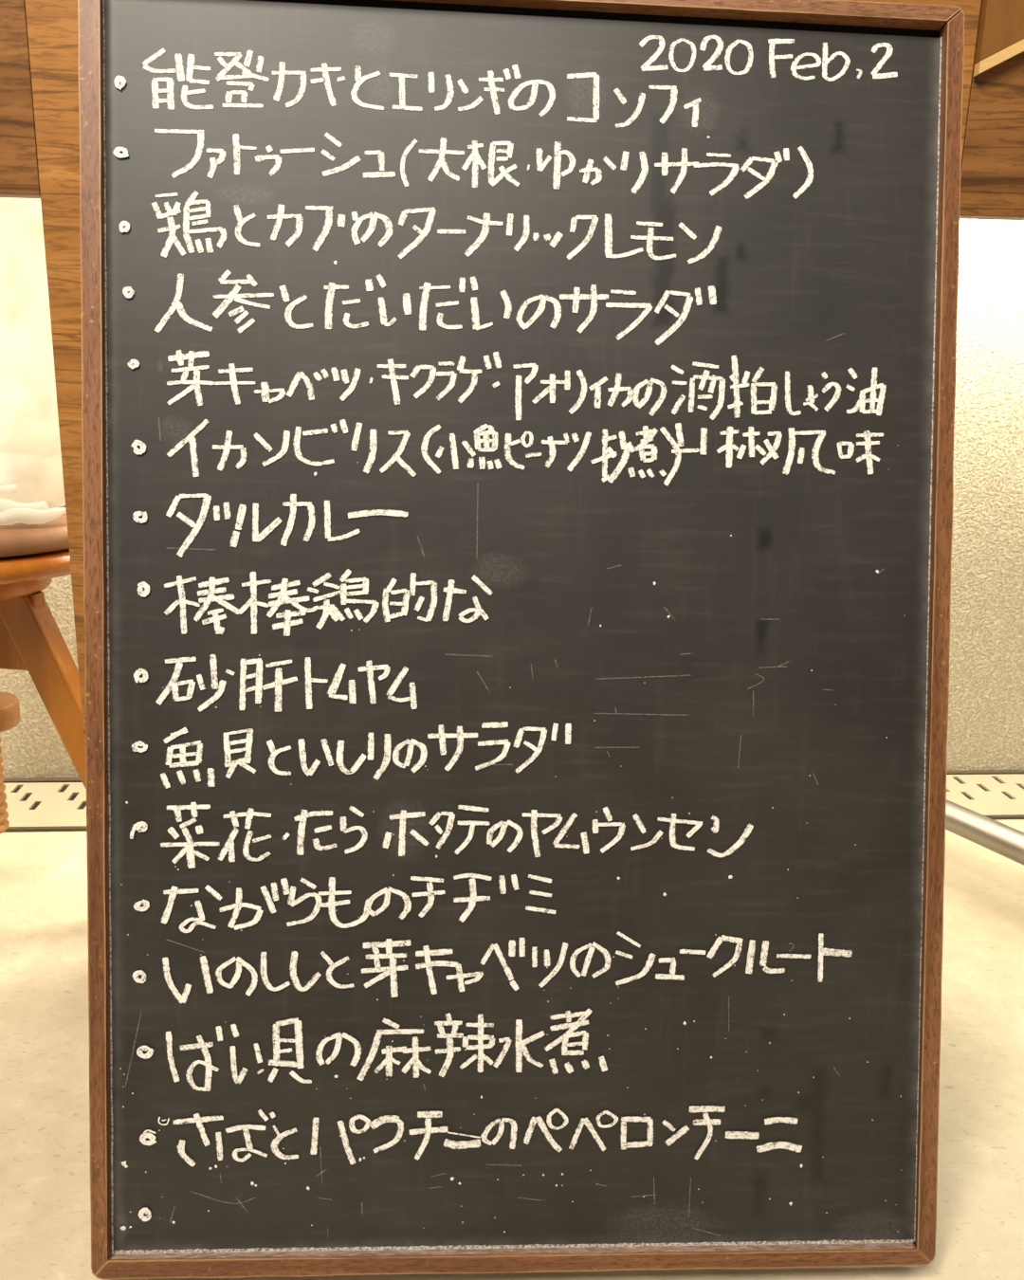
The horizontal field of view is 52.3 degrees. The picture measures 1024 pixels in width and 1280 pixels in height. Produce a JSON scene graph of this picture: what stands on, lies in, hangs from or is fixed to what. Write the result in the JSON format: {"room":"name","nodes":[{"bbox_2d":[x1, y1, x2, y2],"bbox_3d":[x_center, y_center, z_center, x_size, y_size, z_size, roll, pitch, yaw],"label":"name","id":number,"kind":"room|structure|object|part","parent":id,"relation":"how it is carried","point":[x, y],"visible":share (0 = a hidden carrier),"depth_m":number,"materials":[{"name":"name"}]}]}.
{"room":"restaurant","nodes":[
{"label":"restaurant","id":0,"kind":"room"},
{"bbox_2d":[0,819,1023,1279],"bbox_3d":[-0.016,0.568,0.405,8.000,0.050,7.500,2,14,0],"label":"floor","id":1,"kind":"structure","parent":0,"point":[45,1214],"depth_m":0.94,"materials":[{"name":"concrete"}]},
{"bbox_2d":[0,505,86,833],"bbox_3d":[-0.578,0.083,1.188,0.396,0.467,0.363,-2,15,-13],"label":"wooden stool","id":2,"kind":"object","parent":1,"relation":"on","point":[31,640],"visible":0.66,"depth_m":1.14,"materials":[{"name":"orange wood"}]},
{"bbox_3d":[-0.605,0.084,1.182,0.040,0.291,0.040,2,15,0],"label":"threaded post","id":3,"kind":"part","parent":2,"relation":"part of","materials":[{"name":"brown wood"}]},
{"bbox_2d":[0,197,66,525],"bbox_3d":[-0.583,-0.338,1.092,0.310,0.399,0.306,2,14,0],"label":"plastic bag","id":4,"kind":"object","parent":2,"relation":"on","point":[31,478],"visible":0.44,"depth_m":1.03,"materials":[{"name":"white plastic"}]},
{"bbox_2d":[0,505,69,557],"bbox_3d":[-0.599,-0.126,1.127,0.325,0.033,0.325,2,15,0],"label":"cushion","id":5,"kind":"object","parent":2,"relation":"on","point":[50,539],"depth_m":1.04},
{"bbox_3d":[-0.600,-0.097,1.135,0.326,0.025,0.326,2,15,0],"label":"seat","id":6,"kind":"part","parent":2,"relation":"part of","materials":[{"name":"brown wood"}]},
{"bbox_3d":[-0.468,0.135,1.174,0.198,0.379,0.032,4,15,8],"label":"leg","id":7,"kind":"part","parent":2,"relation":"part of","materials":[{"name":"orange wood"}]},
{"bbox_2d":[0,0,1023,748],"bbox_3d":[0.005,-0.192,1.169,2.600,1.040,0.440,2,14,0],"label":"table","id":8,"kind":"object","parent":1,"relation":"on","point":[40,111],"depth_m":0.90,"materials":[{"name":"brown wood"}]},
{"bbox_2d":[3,774,1023,832],"bbox_3d":[0.002,0.241,1.561,3.000,0.006,0.163,0,15,-5],"label":"grate","id":9,"kind":"object","parent":1,"relation":"on","point":[31,806],"visible":0.15,"depth_m":1.55,"materials":[{"name":"beige metal"}]},
{"bbox_2d":[77,0,964,1279],"bbox_3d":[0.005,-0.013,0.801,0.600,0.879,0.371,1,15,-3],"label":"chalkboard","id":10,"kind":"object","parent":1,"relation":"on","point":[517,436],"visible":1,"depth_m":0.72,"materials":[{"name":"stone"}]},
{"bbox_3d":[0.007,0.434,0.740,0.585,0.018,0.026,1,2,-3],"label":"rail","id":11,"kind":"part","parent":10,"relation":"part of","materials":[{"name":"brown wood"}]},
{"bbox_3d":[0.012,-0.433,0.709,0.589,0.015,0.026,1,2,-3],"label":"rail","id":12,"kind":"part","parent":10,"relation":"part of","materials":[{"name":"brown wood"}]},
{"bbox_2d":[945,799,1023,865],"bbox_3d":[0.652,0.296,1.245,0.037,0.094,0.685,-6,17,-28],"label":"bar","id":13,"kind":"object","parent":1,"relation":"on","point":[1002,839],"visible":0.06,"depth_m":1.31,"materials":[{"name":"silver metal"}]},
{"bbox_2d":[0,219,1023,778],"bbox_3d":[0.025,-1.051,1.376,8.000,2.600,0.100,0,15,-5],"label":"wall","id":14,"kind":"structure","parent":0,"point":[985,729],"depth_m":1.59,"materials":[{"name":"paint"}]},
{"bbox_2d":[2,769,1023,783],"bbox_3d":[-0.005,0.218,1.647,7.000,0.008,0.012,0,15,-5],"label":"trim","id":15,"kind":"structure","parent":14,"relation":"attached to","point":[965,772],"depth_m":1.59,"materials":[{"name":"brown metal"}]}
]}

